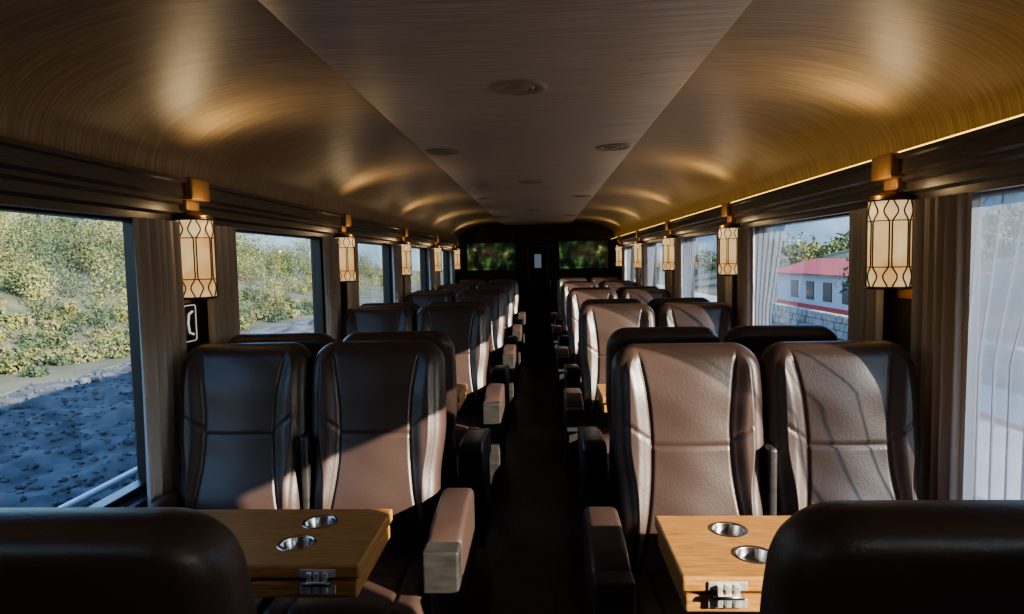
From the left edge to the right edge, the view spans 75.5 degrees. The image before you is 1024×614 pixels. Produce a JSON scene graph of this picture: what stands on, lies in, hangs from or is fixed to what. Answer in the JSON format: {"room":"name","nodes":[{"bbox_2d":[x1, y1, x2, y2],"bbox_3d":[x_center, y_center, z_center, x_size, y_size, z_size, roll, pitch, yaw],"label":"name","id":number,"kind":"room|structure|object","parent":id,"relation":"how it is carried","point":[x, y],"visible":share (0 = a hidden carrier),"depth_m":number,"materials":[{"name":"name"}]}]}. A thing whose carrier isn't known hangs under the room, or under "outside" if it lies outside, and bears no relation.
{"room":"train carriage","nodes":[
{"label":"train carriage","id":0,"kind":"room"},
{"bbox_2d":[0,0,500,240],"bbox_3d":[-0.897,-0.828,4.296,0.818,0.394,15.400,-1,4,3],"label":"cove","id":1,"kind":"object","parent":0,"point":[223,93],"visible":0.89,"depth_m":2.29,"materials":[{"name":"brown wood"}]},
{"bbox_2d":[117,222,459,506],"bbox_3d":[-1.296,0.432,5.206,0.100,3.300,17.000,-1,4,3],"label":"wall","id":2,"kind":"structure","parent":0,"point":[201,305],"depth_m":4.56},
{"bbox_2d":[0,205,146,506],"bbox_3d":[-1.453,0.222,1.816,0.060,1.038,1.458,-1,4,3],"label":"frame","id":3,"kind":"object","parent":2,"relation":"attached to","point":[119,497],"visible":0.38,"depth_m":2.50,"materials":[{"name":"black metal"}]},
{"bbox_2d":[132,217,186,505],"bbox_3d":[-1.305,0.274,2.485,0.045,1.198,0.293,-1,4,3],"label":"window curtain","id":4,"kind":"object","parent":2,"relation":"hanging from","point":[157,243],"visible":0.73,"depth_m":2.44,"materials":[{"name":"grey fabric"}]},
{"bbox_2d":[184,302,197,343],"bbox_3d":[-1.351,0.068,2.769,0.019,0.170,0.104,-1,4,3],"label":"sign","id":5,"kind":"object","parent":2,"relation":"attached to","point":[190,308],"visible":0.74,"depth_m":2.77,"materials":[{"name":"black"}]},
{"bbox_2d":[173,177,218,303],"bbox_3d":[-1.289,-0.254,2.678,0.166,0.522,0.170,-1,4,3],"label":"wall sconce","id":6,"kind":"object","parent":2,"relation":"attached to","point":[198,245],"visible":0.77,"depth_m":2.62,"materials":[{"name":"beige glass"}]},
{"bbox_2d":[207,226,239,342],"bbox_3d":[-1.286,0.239,2.978,0.043,1.198,0.292,-1,4,1],"label":"window curtain","id":7,"kind":"object","parent":2,"relation":"hanging from","point":[223,311],"visible":0.37,"depth_m":2.96,"materials":[{"name":"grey fabric"}]},
{"bbox_2d":[0,136,464,251],"bbox_3d":[-1.246,-0.543,4.331,0.109,0.165,15.400,-1,4,3],"label":"crown molding","id":8,"kind":"structure","parent":2,"relation":"attached to","point":[32,175],"depth_m":2.32,"materials":[{"name":"brown wood"}]},
{"bbox_2d":[235,229,324,332],"bbox_3d":[-1.363,0.077,3.859,0.060,1.038,1.458,-1,4,3],"label":"frame","id":9,"kind":"object","parent":2,"relation":"attached to","point":[316,241],"visible":0.09,"depth_m":4.54,"materials":[{"name":"black metal"}]},
{"bbox_2d":[322,237,341,341],"bbox_3d":[-1.218,0.128,4.527,0.044,1.198,0.292,-1,4,3],"label":"window curtain","id":10,"kind":"object","parent":2,"relation":"hanging from","point":[331,263],"visible":0.52,"depth_m":4.46,"materials":[{"name":"grey fabric"}]},
{"bbox_2d":[335,214,356,281],"bbox_3d":[-1.198,-0.399,4.721,0.166,0.522,0.170,-1,4,3],"label":"wall sconce","id":11,"kind":"object","parent":2,"relation":"attached to","point":[347,260],"visible":0.64,"depth_m":4.67,"materials":[{"name":"beige glass"}]},
{"bbox_2d":[347,240,359,308],"bbox_3d":[-1.197,0.093,5.027,0.043,1.198,0.300,-1,4,1],"label":"window curtain","id":12,"kind":"object","parent":2,"relation":"hanging from","point":[353,300],"visible":0.18,"depth_m":5.02,"materials":[{"name":"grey fabric"}]},
{"bbox_2d":[358,241,390,302],"bbox_3d":[-1.273,-0.068,5.902,0.060,1.038,1.458,-1,4,3],"label":"frame","id":13,"kind":"object","parent":2,"relation":"attached to","point":[386,248],"visible":0.07,"depth_m":6.58,"materials":[{"name":"black metal"}]},
{"bbox_2d":[392,244,402,302],"bbox_3d":[-1.128,-0.017,6.574,0.044,1.198,0.294,-1,4,4],"label":"window curtain","id":14,"kind":"object","parent":2,"relation":"hanging from","point":[396,249],"visible":0.55,"depth_m":6.50,"materials":[{"name":"grey fabric"}]},
{"bbox_2d":[398,228,411,275],"bbox_3d":[-1.108,-0.544,6.764,0.166,0.522,0.170,-1,4,3],"label":"wall sconce","id":15,"kind":"object","parent":2,"relation":"attached to","point":[406,246],"visible":0.62,"depth_m":6.71,"materials":[{"name":"beige glass"}]},
{"bbox_2d":[412,247,426,289],"bbox_3d":[-1.183,-0.214,7.944,0.060,1.038,1.458,-1,4,3],"label":"frame","id":16,"kind":"object","parent":2,"relation":"attached to","point":[423,253],"visible":0.12,"depth_m":8.63,"materials":[{"name":"black metal"}]},
{"bbox_2d":[428,248,435,289],"bbox_3d":[-1.038,-0.163,8.619,0.044,1.198,0.300,-1,4,4],"label":"window curtain","id":17,"kind":"object","parent":2,"relation":"hanging from","point":[432,285],"visible":0.44,"depth_m":8.53,"materials":[{"name":"grey fabric"}]},
{"bbox_2d":[428,235,441,271],"bbox_3d":[-1.018,-0.690,8.806,0.166,0.522,0.170,-1,4,3],"label":"wall sconce","id":18,"kind":"object","parent":2,"relation":"attached to","point":[438,258],"visible":0.64,"depth_m":8.75,"materials":[{"name":"beige glass"}]},
{"bbox_2d":[450,251,454,282],"bbox_3d":[-0.947,-0.308,10.659,0.049,1.198,0.296,-1,4,3],"label":"window curtain","id":19,"kind":"object","parent":2,"relation":"hanging from","point":[452,255],"visible":0.53,"depth_m":10.52,"materials":[{"name":"grey fabric"}]},
{"bbox_2d":[452,240,460,269],"bbox_3d":[-0.928,-0.835,10.849,0.166,0.522,0.170,-1,4,3],"label":"wall sconce","id":20,"kind":"object","parent":2,"relation":"attached to","point":[456,250],"visible":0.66,"depth_m":10.79,"materials":[{"name":"beige glass"}]},
{"bbox_2d":[258,0,751,224],"bbox_3d":[0.109,-0.958,4.242,1.230,0.058,15.400,-1,4,3],"label":"ceiling","id":21,"kind":"structure","parent":0,"point":[609,68],"depth_m":2.21,"materials":[{"name":"brown wood"}]},
{"bbox_2d":[425,148,459,155],"bbox_3d":[-0.400,-0.895,3.817,0.210,0.014,0.210,-1,4,3],"label":"ceiling vent","id":22,"kind":"object","parent":21,"relation":"in","point":[438,151],"depth_m":3.79,"materials":[{"name":"metal"}]},
{"bbox_2d":[491,79,547,95],"bbox_3d":[0.028,-0.796,2.401,0.210,0.014,0.210,-1,4,3],"label":"ceiling vent","id":23,"kind":"object","parent":21,"relation":"in","point":[509,87],"depth_m":2.38,"materials":[{"name":"metal"}]},
{"bbox_2d":[596,143,631,150],"bbox_3d":[0.579,-0.912,3.773,0.210,0.014,0.210,-1,4,3],"label":"ceiling vent","id":24,"kind":"object","parent":21,"relation":"in","point":[618,146],"depth_m":3.74,"materials":[{"name":"metal"}]},
{"bbox_2d":[475,343,584,613],"bbox_3d":[0.189,1.215,5.196,3.040,0.120,17.000,-1,4,3],"label":"floor","id":25,"kind":"structure","parent":0,"point":[531,561],"depth_m":3.87,"materials":[{"name":"brown carpet"}]},
{"bbox_2d":[0,507,256,613],"bbox_3d":[-0.513,0.839,1.157,0.606,1.225,0.709,-1,4,3],"label":"passenger seat","id":26,"kind":"object","parent":25,"relation":"on","point":[54,560],"visible":1,"depth_m":0.78,"materials":[{"name":"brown leather"}]},
{"bbox_2d":[148,342,314,613],"bbox_3d":[-1.004,0.770,2.271,0.526,1.225,0.709,-1,4,3],"label":"passenger seat","id":27,"kind":"object","parent":25,"relation":"on","point":[245,435],"visible":0.58,"depth_m":2.43,"materials":[{"name":"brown leather"}]},
{"bbox_2d":[255,597,273,613],"bbox_3d":[-1.008,0.964,2.188,0.480,0.170,0.515,-1,4,3],"label":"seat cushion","id":28,"kind":"object","parent":27,"relation":"on","point":[262,603],"depth_m":2.06,"materials":[{"name":"brown leather"}]},
{"bbox_2d":[228,332,336,358],"bbox_3d":[-0.977,0.703,3.224,0.526,1.225,0.709,-1,4,3],"label":"passenger seat","id":29,"kind":"object","parent":25,"relation":"on","point":[314,342],"visible":0.12,"depth_m":2.84,"materials":[{"name":"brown leather"}]},
{"bbox_2d":[197,509,392,597],"bbox_3d":[-0.766,1.021,1.873,0.800,0.772,0.400,-1,4,3],"label":"wood table","id":30,"kind":"object","parent":25,"relation":"on","point":[289,553],"visible":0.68,"depth_m":1.78,"materials":[{"name":"brown wood"}]},
{"bbox_2d":[263,340,475,613],"bbox_3d":[-0.450,0.761,2.246,0.606,1.225,0.709,-1,4,3],"label":"passenger seat","id":31,"kind":"object","parent":25,"relation":"on","point":[378,408],"visible":0.82,"depth_m":2.39,"materials":[{"name":"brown leather"}]},
{"bbox_2d":[263,547,429,613],"bbox_3d":[-0.503,0.956,2.165,0.480,0.170,0.515,-1,4,3],"label":"seat cushion","id":32,"kind":"object","parent":31,"relation":"on","point":[394,585],"depth_m":2.03,"materials":[{"name":"brown leather"}]},
{"bbox_2d":[342,305,415,340],"bbox_3d":[-0.914,0.625,4.314,0.526,1.225,0.709,-1,4,3],"label":"passenger seat","id":33,"kind":"object","parent":25,"relation":"on","point":[357,318],"visible":0.19,"depth_m":4.50,"materials":[{"name":"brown leather"}]},
{"bbox_2d":[361,302,420,321],"bbox_3d":[-0.887,0.557,5.267,0.526,1.225,0.709,-1,4,3],"label":"passenger seat","id":34,"kind":"object","parent":25,"relation":"on","point":[415,307],"visible":0.06,"depth_m":4.89,"materials":[{"name":"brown leather"}]},
{"bbox_2d":[343,331,490,547],"bbox_3d":[-0.423,0.694,3.199,0.606,1.225,0.709,-1,4,3],"label":"passenger seat","id":35,"kind":"object","parent":25,"relation":"on","point":[470,468],"visible":0.27,"depth_m":2.96,"materials":[{"name":"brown leather"}]},
{"bbox_2d":[404,291,453,307],"bbox_3d":[-0.824,0.480,6.357,0.526,1.225,0.709,-1,4,3],"label":"passenger seat","id":36,"kind":"object","parent":25,"relation":"on","point":[422,299],"visible":0.18,"depth_m":6.55,"materials":[{"name":"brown leather"}]},
{"bbox_2d":[437,284,473,293],"bbox_3d":[-0.734,0.334,8.400,0.526,1.225,0.709,-1,4,3],"label":"passenger seat","id":37,"kind":"object","parent":25,"relation":"on","point":[456,288],"visible":0.18,"depth_m":8.60,"materials":[{"name":"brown leather"}]},
{"bbox_2d":[415,304,505,483],"bbox_3d":[-0.360,0.616,4.289,0.606,1.225,0.709,-1,4,3],"label":"passenger seat","id":38,"kind":"object","parent":25,"relation":"on","point":[466,325],"visible":0.49,"depth_m":4.43,"materials":[{"name":"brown leather"}]},
{"bbox_2d":[455,414,484,454],"bbox_3d":[-0.413,0.810,4.208,0.480,0.170,0.515,-1,4,3],"label":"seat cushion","id":39,"kind":"object","parent":38,"relation":"on","point":[464,422],"depth_m":4.15,"materials":[{"name":"brown leather"}]},
{"bbox_2d":[457,384,466,411],"bbox_3d":[-0.676,0.875,3.915,0.800,0.772,0.400,-1,4,3],"label":"wood table","id":40,"kind":"object","parent":25,"relation":"on","point":[461,388],"visible":0.04,"depth_m":3.86,"materials":[{"name":"brown wood"}]},
{"bbox_2d":[428,301,509,431],"bbox_3d":[-0.333,0.548,5.242,0.606,1.225,0.709,-1,4,3],"label":"passenger seat","id":41,"kind":"object","parent":25,"relation":"on","point":[500,373],"visible":0.12,"depth_m":5.01,"materials":[{"name":"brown leather"}]},
{"bbox_2d":[455,291,516,408],"bbox_3d":[-0.270,0.470,6.332,0.606,1.225,0.709,-1,4,3],"label":"passenger seat","id":42,"kind":"object","parent":25,"relation":"on","point":[495,300],"visible":0.37,"depth_m":6.47,"materials":[{"name":"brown leather"}]},
{"bbox_2d":[463,289,518,381],"bbox_3d":[-0.243,0.403,7.285,0.606,1.225,0.709,-1,4,3],"label":"passenger seat","id":43,"kind":"object","parent":25,"relation":"on","point":[510,339],"visible":0.1,"depth_m":7.05,"materials":[{"name":"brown leather"}]},
{"bbox_2d":[476,283,522,371],"bbox_3d":[-0.180,0.325,8.375,0.606,1.225,0.709,-1,4,3],"label":"passenger seat","id":44,"kind":"object","parent":25,"relation":"on","point":[507,288],"visible":0.22,"depth_m":8.52,"materials":[{"name":"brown leather"}]},
{"bbox_2d":[488,279,525,349],"bbox_3d":[-0.090,0.179,10.418,0.606,1.225,0.709,-1,4,3],"label":"passenger seat","id":45,"kind":"object","parent":25,"relation":"on","point":[521,315],"visible":0.22,"depth_m":10.56,"materials":[{"name":"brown leather"}]},
{"bbox_2d":[550,278,586,350],"bbox_3d":[0.895,0.176,10.183,0.606,1.225,0.709,-1,4,3],"label":"passenger seat","id":46,"kind":"object","parent":25,"relation":"on","point":[553,315],"visible":0.18,"depth_m":10.36,"materials":[{"name":"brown leather"}]},
{"bbox_2d":[552,282,598,373],"bbox_3d":[0.805,0.322,8.140,0.606,1.225,0.709,-1,4,3],"label":"passenger seat","id":47,"kind":"object","parent":25,"relation":"on","point":[557,330],"visible":0.23,"depth_m":8.30,"materials":[{"name":"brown leather"}]},
{"bbox_2d":[558,287,611,350],"bbox_3d":[0.800,0.384,7.253,0.585,1.225,0.709,-1,4,3],"label":"passenger seat","id":48,"kind":"object","parent":25,"relation":"on","point":[563,340],"visible":0.12,"depth_m":7.04,"materials":[{"name":"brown leather"}]},
{"bbox_2d":[556,289,617,413],"bbox_3d":[0.715,0.467,6.098,0.606,1.225,0.709,-1,4,3],"label":"passenger seat","id":49,"kind":"object","parent":25,"relation":"on","point":[574,299],"visible":0.32,"depth_m":6.25,"materials":[{"name":"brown leather"}]},
{"bbox_2d":[596,384,606,412],"bbox_3d":[0.905,0.853,3.784,0.800,0.772,0.400,-1,4,3],"label":"wood table","id":50,"kind":"object","parent":25,"relation":"on","point":[601,388],"visible":0.03,"depth_m":3.73,"materials":[{"name":"brown wood"}]},
{"bbox_2d":[564,298,641,396],"bbox_3d":[0.710,0.529,5.210,0.585,1.225,0.709,-1,4,3],"label":"passenger seat","id":51,"kind":"object","parent":25,"relation":"on","point":[571,371],"visible":0.19,"depth_m":5.00,"materials":[{"name":"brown leather"}]},
{"bbox_2d":[563,303,655,493],"bbox_3d":[0.625,0.612,4.055,0.606,1.225,0.709,-1,4,3],"label":"passenger seat","id":52,"kind":"object","parent":25,"relation":"on","point":[596,322],"visible":0.42,"depth_m":4.21,"materials":[{"name":"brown leather"}]},
{"bbox_2d":[585,420,609,452],"bbox_3d":[0.677,0.805,3.969,0.480,0.170,0.515,-1,4,3],"label":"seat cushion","id":53,"kind":"object","parent":52,"relation":"on","point":[603,425],"depth_m":4.03,"materials":[{"name":"brown leather"}]},
{"bbox_2d":[600,281,638,291],"bbox_3d":[1.359,0.312,8.115,0.526,1.225,0.709,-1,4,3],"label":"passenger seat","id":54,"kind":"object","parent":25,"relation":"on","point":[614,286],"visible":0.15,"depth_m":8.32,"materials":[{"name":"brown leather"}]},
{"bbox_2d":[619,288,671,304],"bbox_3d":[1.269,0.458,6.072,0.526,1.225,0.709,-1,4,3],"label":"passenger seat","id":55,"kind":"object","parent":25,"relation":"on","point":[644,295],"visible":0.16,"depth_m":6.27,"materials":[{"name":"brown leather"}]},
{"bbox_2d":[577,326,719,542],"bbox_3d":[0.620,0.675,3.167,0.585,1.225,0.709,-1,4,3],"label":"passenger seat","id":56,"kind":"object","parent":25,"relation":"on","point":[598,475],"visible":0.18,"depth_m":2.95,"materials":[{"name":"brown leather"}]},
{"bbox_2d":[607,453,620,515],"bbox_3d":[0.679,0.854,3.275,0.463,0.170,0.515,-1,4,3],"label":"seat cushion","id":57,"kind":"object","parent":56,"relation":"on","point":[609,502],"depth_m":3.04,"materials":[{"name":"brown leather"}]},
{"bbox_2d":[583,342,763,613],"bbox_3d":[0.534,0.758,2.012,0.606,1.225,0.709,-1,4,3],"label":"passenger seat","id":58,"kind":"object","parent":25,"relation":"on","point":[688,426],"visible":0.7,"depth_m":2.16,"materials":[{"name":"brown leather"}]},
{"bbox_2d":[632,573,759,613],"bbox_3d":[0.587,0.951,1.926,0.480,0.170,0.515,-1,4,3],"label":"wood table","id":59,"kind":"object","parent":58,"relation":"on","point":[656,593],"depth_m":1.99,"materials":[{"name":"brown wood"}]},
{"bbox_2d":[647,297,709,318],"bbox_3d":[1.248,0.520,5.186,0.508,1.225,0.709,-1,4,3],"label":"passenger seat","id":60,"kind":"object","parent":25,"relation":"on","point":[655,303],"visible":0.16,"depth_m":4.80,"materials":[{"name":"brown leather"}]},
{"bbox_2d":[656,302,735,341],"bbox_3d":[1.179,0.603,4.029,0.526,1.225,0.709,-1,4,3],"label":"passenger seat","id":61,"kind":"object","parent":25,"relation":"on","point":[719,317],"visible":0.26,"depth_m":4.22,"materials":[{"name":"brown leather"}]},
{"bbox_2d":[655,515,791,611],"bbox_3d":[0.815,0.998,1.741,0.800,0.772,0.400,-1,4,3],"label":"wood table","id":62,"kind":"object","parent":25,"relation":"on","point":[714,563],"visible":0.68,"depth_m":1.67,"materials":[{"name":"brown wood"}]},
{"bbox_2d":[721,324,837,362],"bbox_3d":[1.158,0.666,3.143,0.508,1.225,0.709,-1,4,3],"label":"passenger seat","id":63,"kind":"object","parent":25,"relation":"on","point":[756,338],"visible":0.14,"depth_m":2.76,"materials":[{"name":"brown leather"}]},
{"bbox_2d":[759,340,920,515],"bbox_3d":[1.089,0.748,1.987,0.526,1.225,0.709,-1,4,3],"label":"passenger seat","id":64,"kind":"object","parent":25,"relation":"on","point":[841,418],"visible":0.59,"depth_m":2.15,"materials":[{"name":"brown leather"}]},
{"bbox_2d":[759,500,1023,613],"bbox_3d":[0.530,0.820,1.124,0.585,1.225,0.709,-1,4,3],"label":"passenger seat","id":65,"kind":"object","parent":25,"relation":"on","point":[834,556],"visible":1,"depth_m":0.75,"materials":[{"name":"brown leather"}]},
{"bbox_2d":[515,232,559,282],"bbox_3d":[0.513,-0.142,12.862,3.040,3.300,1.500,-1,4,3],"label":"wall","id":66,"kind":"structure","parent":0,"point":[535,275],"depth_m":13.47,"materials":[{"name":"black"}]},
{"bbox_2d":[460,222,616,281],"bbox_3d":[0.469,-0.534,12.033,2.838,2.400,0.100,-1,4,3],"label":"wall","id":67,"kind":"structure","parent":0,"point":[575,230],"depth_m":11.94,"materials":[{"name":"black"}]},
{"bbox_2d":[466,241,516,271],"bbox_3d":[-0.372,-0.913,11.959,0.920,0.540,0.058,-1,4,3],"label":"television","id":68,"kind":"object","parent":67,"relation":"attached to","point":[493,255],"visible":1,"depth_m":11.93,"materials":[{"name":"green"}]},
{"bbox_2d":[515,233,559,342],"bbox_3d":[0.473,-0.340,12.047,0.790,1.990,0.040,-1,4,3],"label":"door","id":69,"kind":"structure","parent":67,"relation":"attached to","point":[538,301],"depth_m":12.03,"materials":[{"name":"black"}]},
{"bbox_2d":[558,239,609,269],"bbox_3d":[1.286,-0.941,11.884,0.920,0.540,0.058,-1,4,3],"label":"television","id":70,"kind":"object","parent":67,"relation":"attached to","point":[587,254],"visible":1,"depth_m":11.86,"materials":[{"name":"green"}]},
{"bbox_2d":[616,243,911,354],"bbox_3d":[1.641,0.383,5.073,0.100,3.300,17.000,-1,4,3],"label":"wall","id":71,"kind":"structure","parent":0,"point":[896,311],"depth_m":2.56,"materials":[{"name":"brown wood"}]},
{"bbox_2d":[615,236,623,266],"bbox_3d":[1.736,-0.869,10.569,0.166,0.522,0.170,-1,4,3],"label":"wall sconce","id":72,"kind":"object","parent":71,"relation":"attached to","point":[618,248],"visible":0.65,"depth_m":10.51,"materials":[{"name":"beige glass"}]},
{"bbox_2d":[622,247,626,279],"bbox_3d":[1.752,-0.340,10.340,0.043,1.198,0.300,-1,4,1],"label":"window curtain","id":73,"kind":"object","parent":71,"relation":"hanging from","point":[624,269],"visible":0.42,"depth_m":10.20,"materials":[{"name":"grey fabric"}]},
{"bbox_2d":[633,230,643,267],"bbox_3d":[1.645,-0.724,8.526,0.166,0.522,0.170,-1,4,3],"label":"wall sconce","id":74,"kind":"object","parent":71,"relation":"attached to","point":[637,263],"visible":0.66,"depth_m":8.47,"materials":[{"name":"beige glass"}]},
{"bbox_2d":[641,243,646,285],"bbox_3d":[1.663,-0.195,8.298,0.047,1.198,0.303,-1,4,3],"label":"window curtain","id":75,"kind":"object","parent":71,"relation":"hanging from","point":[644,245],"visible":0.44,"depth_m":8.16,"materials":[{"name":"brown fabric"}]},
{"bbox_2d":[648,243,655,285],"bbox_3d":[1.693,-0.225,8.029,0.011,1.095,0.623,-1,4,3],"label":"sheer curtain","id":76,"kind":"object","parent":71,"relation":"hanging from","point":[651,246],"visible":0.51,"depth_m":8.01,"materials":[{"name":"white fabric"}]},
{"bbox_2d":[665,271,671,295],"bbox_3d":[1.592,-0.084,6.749,0.044,1.198,0.302,-1,4,3],"label":"window curtain","id":77,"kind":"object","parent":71,"relation":"hanging from","point":[668,274],"visible":0.2,"depth_m":6.67,"materials":[{"name":"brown fabric"}]},
{"bbox_2d":[662,221,676,270],"bbox_3d":[1.555,-0.578,6.483,0.166,0.522,0.170,-1,4,3],"label":"wall sconce","id":78,"kind":"object","parent":71,"relation":"attached to","point":[668,240],"visible":0.66,"depth_m":6.43,"materials":[{"name":"beige glass"}]},
{"bbox_2d":[674,238,682,297],"bbox_3d":[1.573,-0.049,6.249,0.049,1.198,0.292,-1,4,3],"label":"window curtain","id":79,"kind":"object","parent":71,"relation":"hanging from","point":[678,293],"visible":0.41,"depth_m":6.15,"materials":[{"name":"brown fabric"}]},
{"bbox_2d":[682,236,696,297],"bbox_3d":[1.602,-0.079,5.979,0.011,1.095,0.609,-1,4,3],"label":"sheer curtain","id":80,"kind":"object","parent":71,"relation":"hanging from","point":[688,244],"visible":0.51,"depth_m":6.00,"materials":[{"name":"white fabric"}]},
{"bbox_2d":[716,232,731,307],"bbox_3d":[1.505,0.061,4.702,0.051,1.198,0.295,-1,4,3],"label":"window curtain","id":81,"kind":"object","parent":71,"relation":"hanging from","point":[724,283],"visible":0.17,"depth_m":4.63,"materials":[{"name":"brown fabric"}]},
{"bbox_2d":[717,203,739,275],"bbox_3d":[1.465,-0.433,4.440,0.166,0.522,0.170,-1,4,3],"label":"wall sconce","id":82,"kind":"object","parent":71,"relation":"attached to","point":[727,232],"visible":0.66,"depth_m":4.38,"materials":[{"name":"beige glass"}]},
{"bbox_2d":[737,226,754,325],"bbox_3d":[1.483,0.097,4.206,0.044,1.198,0.293,-1,4,4],"label":"window curtain","id":83,"kind":"object","parent":71,"relation":"hanging from","point":[745,236],"visible":0.58,"depth_m":4.13,"materials":[{"name":"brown fabric"}]},
{"bbox_2d":[754,223,785,324],"bbox_3d":[1.512,0.066,3.941,0.010,1.095,0.619,-1,4,3],"label":"sheer curtain","id":84,"kind":"object","parent":71,"relation":"hanging from","point":[769,238],"visible":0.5,"depth_m":3.92,"materials":[{"name":"white fabric"}]},
{"bbox_2d":[759,213,848,226],"bbox_3d":[1.565,0.042,3.526,0.060,1.038,1.458,-1,4,3],"label":"frame","id":85,"kind":"object","parent":71,"relation":"attached to","point":[843,214],"visible":0.02,"depth_m":3.29,"materials":[{"name":"black"}]},
{"bbox_2d":[610,116,1023,247],"bbox_3d":[1.480,-0.589,4.208,0.109,0.165,15.400,-1,4,3],"label":"crown molding","id":86,"kind":"structure","parent":71,"relation":"attached to","point":[989,158],"depth_m":2.32,"materials":[{"name":"brown wood"}]},
{"bbox_2d":[848,208,883,340],"bbox_3d":[1.414,0.207,2.662,0.044,1.198,0.300,-1,4,4],"label":"window curtain","id":87,"kind":"object","parent":71,"relation":"hanging from","point":[865,306],"visible":0.25,"depth_m":2.66,"materials":[{"name":"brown fabric"}]},
{"bbox_2d":[864,152,913,298],"bbox_3d":[1.375,-0.287,2.397,0.166,0.522,0.170,-1,4,3],"label":"wall sconce","id":88,"kind":"object","parent":71,"relation":"attached to","point":[889,213],"visible":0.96,"depth_m":2.35,"materials":[{"name":"beige glass"}]},
{"bbox_2d":[910,192,971,499],"bbox_3d":[1.392,0.242,2.167,0.044,1.198,0.297,-1,4,3],"label":"window curtain","id":89,"kind":"object","parent":71,"relation":"hanging from","point":[942,224],"visible":0.78,"depth_m":2.12,"materials":[{"name":"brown fabric"}]},
{"bbox_2d":[963,187,1023,499],"bbox_3d":[1.423,0.211,1.901,0.010,1.095,0.625,-1,4,3],"label":"sheer curtain","id":90,"kind":"object","parent":71,"relation":"hanging from","point":[994,416],"visible":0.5,"depth_m":1.94,"materials":[{"name":"white fabric"}]},
{"bbox_2d":[572,0,1023,236],"bbox_3d":[1.119,-0.862,4.204,0.818,0.394,15.400,-1,4,3],"label":"ceiling","id":91,"kind":"structure","parent":0,"point":[794,91],"depth_m":2.36,"materials":[{"name":"brown wood"}]},
{"bbox_2d":[899,114,1023,152],"bbox_3d":[1.321,-0.517,1.988,0.016,0.007,0.601,-1,4,3],"label":"recessed light","id":92,"kind":"object","parent":91,"relation":"in","point":[1021,114],"depth_m":1.94,"materials":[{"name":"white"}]},
{"label":"outside","id":93,"kind":"structure","parent":0,"visible":0},
{"bbox_2d":[0,237,443,393],"bbox_3d":[-46.014,-9.274,66.597,72.500,16.914,210.000,-1,4,3],"label":"ground","id":94,"kind":"structure","parent":93,"point":[367,294],"depth_m":28.97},
{"bbox_2d":[0,211,419,377],"bbox_3d":[-43.122,-9.036,51.211,64.392,20.038,108.653,-1,4,3],"label":"shrubs","id":95,"kind":"object","parent":94,"relation":"on","point":[20,245],"visible":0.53,"depth_m":34.05,"materials":[{"name":"green plant"}]},
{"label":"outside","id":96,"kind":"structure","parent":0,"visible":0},
{"bbox_2d":[2,211,848,270],"bbox_3d":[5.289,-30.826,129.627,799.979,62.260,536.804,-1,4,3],"label":"mountain range","id":97,"kind":"object","parent":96,"point":[818,229],"depth_m":304.59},
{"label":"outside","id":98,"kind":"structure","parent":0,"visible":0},
{"bbox_2d":[0,299,383,507],"bbox_3d":[-6.062,1.389,22.945,10.900,0.466,75.000,-1,4,3],"label":"ballast","id":99,"kind":"structure","parent":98,"point":[62,464],"depth_m":11.16,"materials":[{"name":"grey gravel"}]},
{"bbox_2d":[0,361,137,507],"bbox_3d":[-6.924,2.071,13.006,9.997,0.559,27.141,-1,4,3],"label":"ballast stones","id":100,"kind":"object","parent":99,"relation":"on","point":[30,433],"visible":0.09,"depth_m":11.33},
{"bbox_2d":[58,467,137,506],"bbox_3d":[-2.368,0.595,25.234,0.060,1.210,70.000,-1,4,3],"label":"rail","id":101,"kind":"object","parent":99,"relation":"on","point":[84,497],"visible":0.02,"depth_m":5.20,"materials":[{"name":"grey metal"}]},
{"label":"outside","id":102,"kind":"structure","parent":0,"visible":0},
{"bbox_2d":[634,279,716,301],"bbox_3d":[13.454,-0.562,44.524,2.000,0.001,150.000,-1,4,3],"label":"road","id":103,"kind":"structure","parent":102,"point":[711,298],"depth_m":48.26,"materials":[{"name":"grey asphalt"}]},
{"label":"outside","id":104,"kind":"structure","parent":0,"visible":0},
{"bbox_2d":[634,249,848,340],"bbox_3d":[43.458,-9.478,62.636,78.400,14.153,210.000,-1,4,3],"label":"ground","id":105,"kind":"structure","parent":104,"point":[705,282],"depth_m":67.11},
{"bbox_2d":[657,231,848,271],"bbox_3d":[42.366,-7.488,53.115,43.953,13.344,132.714,-1,4,3],"label":"shrubs","id":106,"kind":"object","parent":105,"relation":"on","point":[800,252],"visible":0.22,"depth_m":71.29,"materials":[{"name":"green plant"}]},
{"bbox_2d":[771,302,847,340],"bbox_3d":[10.802,1.375,12.657,0.380,0.770,37.980,-1,4,3],"label":"stone wall","id":107,"kind":"structure","parent":105,"relation":"on","point":[781,313],"depth_m":24.92,"materials":[{"name":"grey stone"}]},
{"bbox_2d":[777,272,847,309],"bbox_3d":[17.006,-0.588,32.324,4.400,2.200,10.000,-1,4,3],"label":"wall","id":108,"kind":"structure","parent":105,"relation":"on","point":[784,279],"depth_m":32.35,"materials":[{"name":"grey paint"}]},
{"bbox_2d":[777,299,847,315],"bbox_3d":[16.997,0.037,32.348,4.440,0.350,10.040,-1,4,3],"label":"band","id":109,"kind":"object","parent":108,"relation":"attached to","point":[815,307],"visible":0.21,"depth_m":32.28,"materials":[{"name":"red paint"}]},
{"bbox_2d":[778,258,848,275],"bbox_3d":[16.977,-2.034,32.222,5.400,0.700,10.800,-1,4,3],"label":"roof","id":110,"kind":"structure","parent":108,"relation":"on","point":[825,266],"depth_m":33.52,"materials":[{"name":"red"}]},
{"bbox_2d":[791,280,848,304],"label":"windows","id":111,"kind":"structure","parent":108,"relation":"in","point":[827,287],"depth_m":31.24,"materials":[{"name":"black glass"}]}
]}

